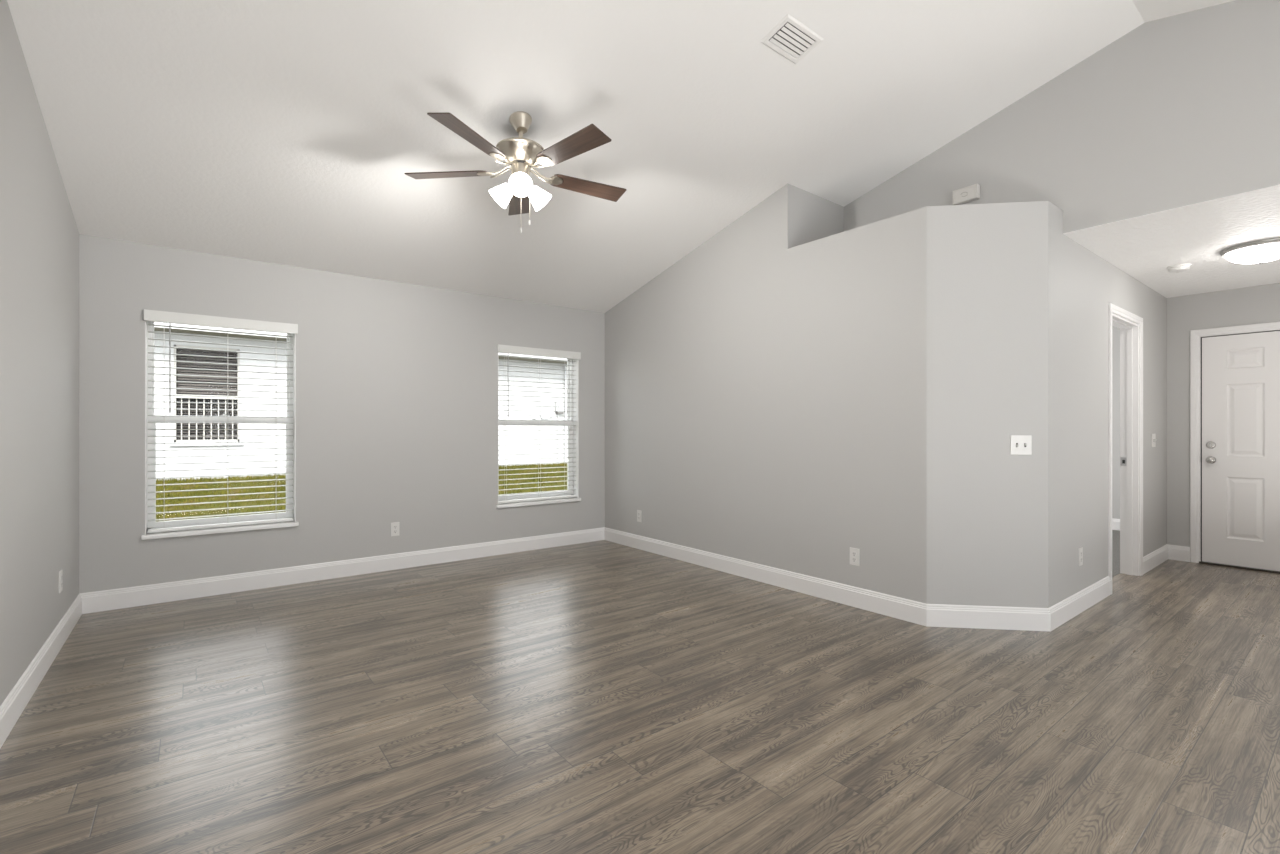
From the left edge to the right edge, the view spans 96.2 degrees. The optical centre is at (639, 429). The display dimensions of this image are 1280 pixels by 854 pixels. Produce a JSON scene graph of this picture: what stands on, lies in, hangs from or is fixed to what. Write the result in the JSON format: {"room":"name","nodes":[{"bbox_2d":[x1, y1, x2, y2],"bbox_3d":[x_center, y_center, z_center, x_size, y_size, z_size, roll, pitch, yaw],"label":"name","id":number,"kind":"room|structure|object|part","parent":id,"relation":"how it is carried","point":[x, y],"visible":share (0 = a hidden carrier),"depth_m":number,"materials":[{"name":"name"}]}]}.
{"room":"empty living room","nodes":[
{"label":"empty living room","id":0,"kind":"room"},
{"bbox_2d":[0,0,78,705],"bbox_3d":[-1.002,-0.569,0.244,0.120,3.502,8.849,0,0,-38],"label":"wall","id":1,"kind":"structure","parent":0,"point":[39,233],"depth_m":2.61,"materials":[{"name":"grey paint"}]},
{"bbox_2d":[0,594,81,747],"bbox_3d":[-0.949,1.116,0.285,0.014,0.132,8.609,0,0,-38],"label":"baseboard","id":2,"kind":"structure","parent":1,"relation":"attached to","point":[14,704],"depth_m":2.61,"materials":[{"name":"white wood"}]},
{"bbox_2d":[59,570,62,592],"bbox_3d":[-3.180,0.832,3.152,0.008,0.115,0.070,0,0,-38],"label":"wall outlet","id":3,"kind":"object","parent":1,"relation":"attached to","point":[60,571],"visible":1,"depth_m":3.14,"materials":[{"name":"white plastic"}]},
{"bbox_2d":[79,234,604,592],"bbox_3d":[-1.759,-0.061,5.233,5.044,2.487,0.200,0,0,-38],"label":"wall","id":4,"kind":"structure","parent":0,"point":[397,382],"depth_m":4.62,"materials":[{"name":"grey paint"}]},
{"bbox_2d":[141,321,298,539],"bbox_3d":[-3.050,-0.031,4.215,0.914,1.543,0.224,0,0,-38],"label":"window","id":5,"kind":"structure","parent":4,"relation":"in","point":[288,514],"depth_m":4.14,"materials":[{"name":"white plastic"}]},
{"bbox_3d":[-3.091,-0.413,4.269,0.826,0.727,0.026,0,0,-38],"label":"sash","id":6,"kind":"part","parent":5,"relation":"part of","materials":[{"name":"white plastic"}]},
{"bbox_3d":[-3.021,0.725,4.177,0.914,0.030,0.129,0,0,-38],"label":"sill","id":7,"kind":"part","parent":5,"relation":"part of","materials":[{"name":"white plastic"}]},
{"bbox_3d":[-3.072,0.290,4.244,0.826,0.780,0.028,0,0,-38],"label":"sash","id":8,"kind":"part","parent":5,"relation":"part of","materials":[{"name":"glass"}]},
{"bbox_2d":[144,309,297,532],"bbox_3d":[-3.008,-0.053,4.165,0.896,1.511,0.098,0,0,-38],"label":"window blind","id":9,"kind":"object","parent":5,"relation":"attached to","point":[149,315],"visible":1,"depth_m":4.14,"materials":[{"name":"white plastic"}]},
{"bbox_3d":[-3.024,0.692,4.182,0.854,0.020,0.052,0,0,-38],"label":"rail","id":10,"kind":"part","parent":9,"relation":"part of","materials":[{"name":"white plastic"}]},
{"bbox_3d":[-2.775,-0.034,4.376,0.002,1.437,0.047,0,0,-38],"label":"ladder cord","id":11,"kind":"part","parent":9,"relation":"part of","materials":[{"name":"white fabric"}]},
{"bbox_2d":[79,527,604,613],"bbox_3d":[-1.983,1.116,4.923,4.071,0.132,0.014,0,0,-38],"label":"baseboard","id":12,"kind":"structure","parent":4,"relation":"attached to","point":[105,600],"depth_m":4.47,"materials":[{"name":"white wood"}]},
{"bbox_2d":[391,522,398,535],"bbox_3d":[-2.073,0.842,4.858,0.070,0.115,0.008,0,0,-38],"label":"wall outlet","id":13,"kind":"object","parent":4,"relation":"attached to","point":[394,526],"visible":1,"depth_m":4.86,"materials":[{"name":"white plastic"}]},
{"bbox_2d":[496,352,580,507],"bbox_3d":[-1.045,-0.029,5.772,0.926,1.538,0.224,0,0,-38],"label":"window","id":14,"kind":"structure","parent":4,"relation":"in","point":[573,397],"depth_m":5.98,"materials":[{"name":"white plastic"}]},
{"bbox_3d":[-1.087,-0.411,5.825,0.838,0.722,0.026,0,0,-38],"label":"sash","id":15,"kind":"part","parent":14,"relation":"part of","materials":[{"name":"white plastic"}]},
{"bbox_3d":[-1.068,0.290,5.801,0.838,0.780,0.028,0,0,-38],"label":"sash","id":16,"kind":"part","parent":14,"relation":"part of","materials":[{"name":"glass"}]},
{"bbox_3d":[-1.016,0.725,5.734,0.926,0.030,0.129,0,0,-38],"label":"sill","id":17,"kind":"part","parent":14,"relation":"part of","materials":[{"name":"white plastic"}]},
{"bbox_2d":[498,344,580,503],"bbox_3d":[-1.003,-0.051,5.722,0.908,1.506,0.098,0,0,-38],"label":"window blind","id":18,"kind":"object","parent":14,"relation":"attached to","point":[508,349],"visible":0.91,"depth_m":5.71,"materials":[{"name":"white plastic"}]},
{"bbox_3d":[-1.020,0.692,5.739,0.866,0.020,0.052,0,0,-38],"label":"rail","id":19,"kind":"part","parent":18,"relation":"part of","materials":[{"name":"white plastic"}]},
{"bbox_3d":[-1.006,-0.032,5.749,0.002,1.432,0.047,0,0,-38],"label":"ladder cord","id":20,"kind":"part","parent":18,"relation":"part of","materials":[{"name":"white fabric"}]},
{"bbox_2d":[0,530,1279,853],"bbox_3d":[2.651,1.240,3.082,9.372,0.124,8.849,0,0,-38],"label":"floor","id":21,"kind":"structure","parent":0,"point":[602,696],"depth_m":2.32,"materials":[{"name":"grey wood"}]},
{"bbox_2d":[7,0,1279,312],"bbox_3d":[2.067,-1.848,2.628,7.892,1.284,8.849,0,0,-38],"label":"ceiling","id":22,"kind":"structure","parent":0,"point":[284,132],"depth_m":3.28,"materials":[{"name":"white paint"}]},
{"bbox_2d":[405,111,625,232],"bbox_3d":[-0.647,-1.446,3.267,1.262,0.677,1.277,0,0,-38],"label":"ceiling fan","id":23,"kind":"object","parent":22,"relation":"hanging from","point":[521,154],"visible":1,"depth_m":3.20,"materials":[{"name":"brown wood"}]},
{"bbox_3d":[-1.100,-1.468,3.302,0.465,0.035,0.138,0,0,5],"label":"blade","id":24,"kind":"part","parent":23,"relation":"part of","materials":[{"name":"brown wood"}]},
{"bbox_3d":[-0.845,-1.468,2.875,0.138,0.035,0.465,0,0,23],"label":"blade","id":25,"kind":"part","parent":23,"relation":"part of","materials":[{"name":"brown wood"}]},
{"bbox_3d":[-0.830,-1.476,3.279,0.207,0.051,0.079,0,0,5],"label":"blade arm","id":26,"kind":"part","parent":23,"relation":"part of","materials":[{"name":"silver metal"}]},
{"bbox_3d":[-0.803,-1.344,3.299,0.130,0.135,0.137,0,0,-38],"label":"lamp shade","id":27,"kind":"part","parent":23,"relation":"part of","materials":[{"name":"white glass"}]},
{"bbox_3d":[-0.740,-1.476,3.125,0.079,0.051,0.207,0,0,23],"label":"blade arm","id":28,"kind":"part","parent":23,"relation":"part of","materials":[{"name":"silver metal"}]},
{"bbox_3d":[-0.773,-1.468,3.676,0.138,0.035,0.465,0,0,-13],"label":"blade","id":29,"kind":"part","parent":23,"relation":"part of","materials":[{"name":"brown wood"}]},
{"bbox_3d":[-0.661,-1.344,3.137,0.126,0.135,0.138,0,0,-38],"label":"lamp shade","id":30,"kind":"part","parent":23,"relation":"part of","materials":[{"name":"white glass"}]},
{"bbox_3d":[-0.659,-1.361,3.160,0.055,0.067,0.074,0,0,-38],"label":"bulb","id":31,"kind":"part","parent":23,"relation":"part of","materials":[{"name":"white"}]},
{"bbox_3d":[-0.565,-1.476,3.163,0.207,0.051,0.079,0,0,41],"label":"blade arm","id":32,"kind":"part","parent":23,"relation":"part of","materials":[{"name":"silver metal"}]},
{"bbox_3d":[-0.590,-1.344,3.346,0.136,0.135,0.129,0,0,-38],"label":"lamp shade","id":33,"kind":"part","parent":23,"relation":"part of","materials":[{"name":"white glass"}]},
{"bbox_3d":[-0.548,-1.476,3.341,0.207,0.051,0.079,0,0,-31],"label":"blade arm","id":34,"kind":"part","parent":23,"relation":"part of","materials":[{"name":"silver metal"}]},
{"bbox_3d":[-0.361,-1.468,2.986,0.465,0.035,0.138,0,0,41],"label":"blade","id":35,"kind":"part","parent":23,"relation":"part of","materials":[{"name":"brown wood"}]},
{"bbox_3d":[-0.316,-1.468,3.480,0.465,0.035,0.138,0,0,-31],"label":"blade","id":36,"kind":"part","parent":23,"relation":"part of","materials":[{"name":"brown wood"}]},
{"bbox_2d":[760,14,823,63],"bbox_3d":[0.794,-2.029,2.994,0.296,0.048,0.177,0,0,-38],"label":"ceiling vent","id":37,"kind":"object","parent":22,"relation":"in","point":[789,38],"visible":1,"depth_m":2.98,"materials":[{"name":"white metal"}]},
{"bbox_2d":[1167,264,1190,272],"bbox_3d":[3.974,-1.185,4.233,0.134,0.041,0.134,0,0,-38],"label":"smoke detector","id":38,"kind":"object","parent":22,"relation":"attached to","point":[1180,267],"visible":1,"depth_m":4.20,"materials":[{"name":"white plastic"}]},
{"bbox_2d":[1220,237,1279,263],"bbox_3d":[4.076,-1.146,3.767,0.380,0.119,0.380,0,0,-38],"label":"ceiling light","id":39,"kind":"object","parent":22,"relation":"attached to","point":[1264,250],"visible":1,"depth_m":3.71,"materials":[{"name":"white glass"}]},
{"bbox_2d":[605,183,1062,607],"bbox_3d":[1.153,-0.341,4.900,0.853,3.047,3.938,0,0,-38],"label":"wall","id":40,"kind":"structure","parent":0,"point":[797,390],"depth_m":3.82,"materials":[{"name":"grey paint"}]},
{"bbox_2d":[637,510,641,521],"bbox_3d":[-0.007,0.857,5.692,0.008,0.115,0.070,0,0,-38],"label":"wall outlet","id":41,"kind":"object","parent":40,"relation":"attached to","point":[639,512],"visible":1,"depth_m":5.69,"materials":[{"name":"white plastic"}]},
{"bbox_2d":[604,527,926,625],"bbox_3d":[0.671,1.116,4.813,0.014,0.132,3.444,0,0,-38],"label":"baseboard","id":42,"kind":"structure","parent":40,"relation":"attached to","point":[908,610],"depth_m":4.25,"materials":[{"name":"white wood"}]},
{"bbox_2d":[850,547,858,565],"bbox_3d":[1.434,0.849,3.837,0.008,0.115,0.070,0,0,-38],"label":"wall outlet","id":43,"kind":"object","parent":40,"relation":"attached to","point":[854,552],"visible":1,"depth_m":3.83,"materials":[{"name":"white plastic"}]},
{"bbox_2d":[927,604,1050,630],"bbox_3d":[2.065,1.116,3.413,0.690,0.132,0.014,0,0,7],"label":"baseboard","id":44,"kind":"structure","parent":40,"relation":"attached to","point":[938,615],"depth_m":3.41,"materials":[{"name":"white wood"}]},
{"bbox_2d":[1010,435,1031,454],"bbox_3d":[2.252,0.091,3.388,0.116,0.115,0.019,0,0,7],"label":"light switch","id":45,"kind":"object","parent":40,"relation":"attached to","point":[1019,444],"visible":1,"depth_m":3.39,"materials":[{"name":"white plastic"}]},
{"bbox_2d":[844,0,1279,232],"bbox_3d":[3.657,-0.569,2.273,0.120,3.502,6.338,0,0,-38],"label":"wall header","id":46,"kind":"structure","parent":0,"point":[1183,109],"depth_m":3.26,"materials":[{"name":"grey paint"}]},
{"bbox_2d":[953,184,979,204],"bbox_3d":[2.246,-1.618,3.954,0.048,0.094,0.162,0,0,-38],"label":"door chime","id":47,"kind":"object","parent":46,"relation":"attached to","point":[970,193],"visible":0.99,"depth_m":3.93,"materials":[{"name":"white plastic"}]},
{"bbox_2d":[1063,234,1166,599],"bbox_3d":[3.680,-0.087,4.442,2.817,2.538,0.115,0,0,-38],"label":"wall","id":48,"kind":"structure","parent":0,"point":[1090,282],"depth_m":3.95,"materials":[{"name":"grey paint"}]},
{"bbox_2d":[1049,576,1110,630],"bbox_3d":[2.887,1.116,3.744,1.226,0.132,0.014,0,0,-38],"label":"baseboard","id":49,"kind":"structure","parent":48,"relation":"attached to","point":[1070,607],"depth_m":3.69,"materials":[{"name":"white wood"}]},
{"bbox_2d":[1078,547,1082,565],"bbox_3d":[2.868,0.826,3.734,0.070,0.115,0.008,0,0,-38],"label":"wall outlet","id":50,"kind":"object","parent":48,"relation":"attached to","point":[1080,550],"visible":1,"depth_m":3.72,"materials":[{"name":"white plastic"}]},
{"bbox_2d":[1108,303,1142,593],"bbox_3d":[3.697,0.136,4.444,0.912,2.092,0.132,0,0,-38],"label":"door frame","id":51,"kind":"structure","parent":48,"relation":"attached to","point":[1130,325],"depth_m":4.66,"materials":[{"name":"white wood"}]},
{"bbox_3d":[3.969,0.262,4.712,0.002,0.070,0.038,0,0,-38],"label":"strike plate","id":52,"kind":"part","parent":51,"relation":"part of","materials":[{"name":"silver metal"}]},
{"bbox_2d":[1152,434,1155,446],"bbox_3d":[4.431,0.092,4.941,0.116,0.115,0.019,0,0,-38],"label":"light switch","id":53,"kind":"object","parent":48,"relation":"attached to","point":[1153,435],"visible":1,"depth_m":4.93,"materials":[{"name":"white plastic"}]},
{"bbox_2d":[1143,544,1167,573],"bbox_3d":[4.462,1.116,4.968,0.938,0.132,0.014,0,0,-38],"label":"baseboard","id":54,"kind":"structure","parent":48,"relation":"attached to","point":[1155,558],"depth_m":4.94,"materials":[{"name":"white wood"}]},
{"bbox_2d":[1112,326,1119,518],"bbox_3d":[5.017,-0.038,7.577,0.120,2.440,3.627,0,0,-38],"label":"wall","id":55,"kind":"structure","parent":0,"point":[1115,331],"depth_m":6.74,"materials":[{"name":"grey paint"}]},
{"bbox_2d":[1112,518,1119,530],"bbox_3d":[4.935,1.112,7.574,0.014,0.132,3.292,0,0,-38],"label":"baseboard","id":56,"kind":"structure","parent":55,"relation":"attached to","point":[1115,522],"depth_m":6.73,"materials":[{"name":"white"}]},
{"bbox_2d":[1167,283,1279,546],"bbox_3d":[5.514,-0.037,4.500,0.150,2.438,2.083,0,0,-38],"label":"wall","id":57,"kind":"structure","parent":0,"point":[1255,304],"depth_m":5.16,"materials":[{"name":"grey paint"}]},
{"bbox_2d":[1167,544,1189,561],"bbox_3d":[4.871,1.116,5.194,0.014,0.132,0.158,0,0,-38],"label":"baseboard","id":58,"kind":"structure","parent":57,"relation":"attached to","point":[1181,553],"depth_m":5.19,"materials":[{"name":"white wood"}]},
{"bbox_2d":[1190,322,1279,573],"bbox_3d":[5.280,0.148,4.749,0.194,2.069,1.047,0,0,-38],"label":"door","id":59,"kind":"structure","parent":57,"relation":"in","point":[1235,370],"depth_m":4.92,"materials":[{"name":"white paint"},{"name":"satin nickel metal"}]},
{"bbox_3d":[4.989,0.266,5.021,0.065,0.066,0.066,0,0,-38],"label":"knob","id":60,"kind":"part","parent":59,"relation":"part of","materials":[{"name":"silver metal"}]},
{"label":"outside","id":61,"kind":"structure","parent":0,"visible":0},
{"bbox_2d":[156,462,567,521],"bbox_3d":[-3.060,1.128,8.830,24.000,0.633,6.900,0,0,-38],"label":"ground","id":62,"kind":"structure","parent":61,"point":[519,467],"depth_m":8.61,"materials":[{"name":"plant"}]},
{"bbox_2d":[154,322,567,479],"bbox_3d":[-6.050,-1.218,13.902,20.500,4.400,6.620,0,0,-38],"label":"house","id":63,"kind":"structure","parent":62,"relation":"on","point":[513,433],"depth_m":9.89,"materials":[{"name":"grey paint"}]},
{"bbox_3d":[-7.205,0.237,9.566,1.000,0.060,0.050,0,0,-38],"label":"window sill","id":64,"kind":"part","parent":63,"relation":"part of","materials":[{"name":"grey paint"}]},
{"bbox_2d":[177,348,236,437],"bbox_3d":[-7.297,-0.600,9.685,0.810,1.480,0.041,0,0,-38],"label":"window","id":65,"kind":"structure","parent":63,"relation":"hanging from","point":[179,351],"depth_m":9.69,"materials":[{"name":"grey glass"}]},
{"bbox_2d":[555,401,563,461],"bbox_3d":[-1.904,0.082,13.634,0.200,1.500,0.130,0,0,-38],"label":"utility meter","id":66,"kind":"object","parent":63,"relation":"attached to","point":[556,402],"visible":0.71,"depth_m":13.61,"materials":[{"name":"grey paint"}]}
]}

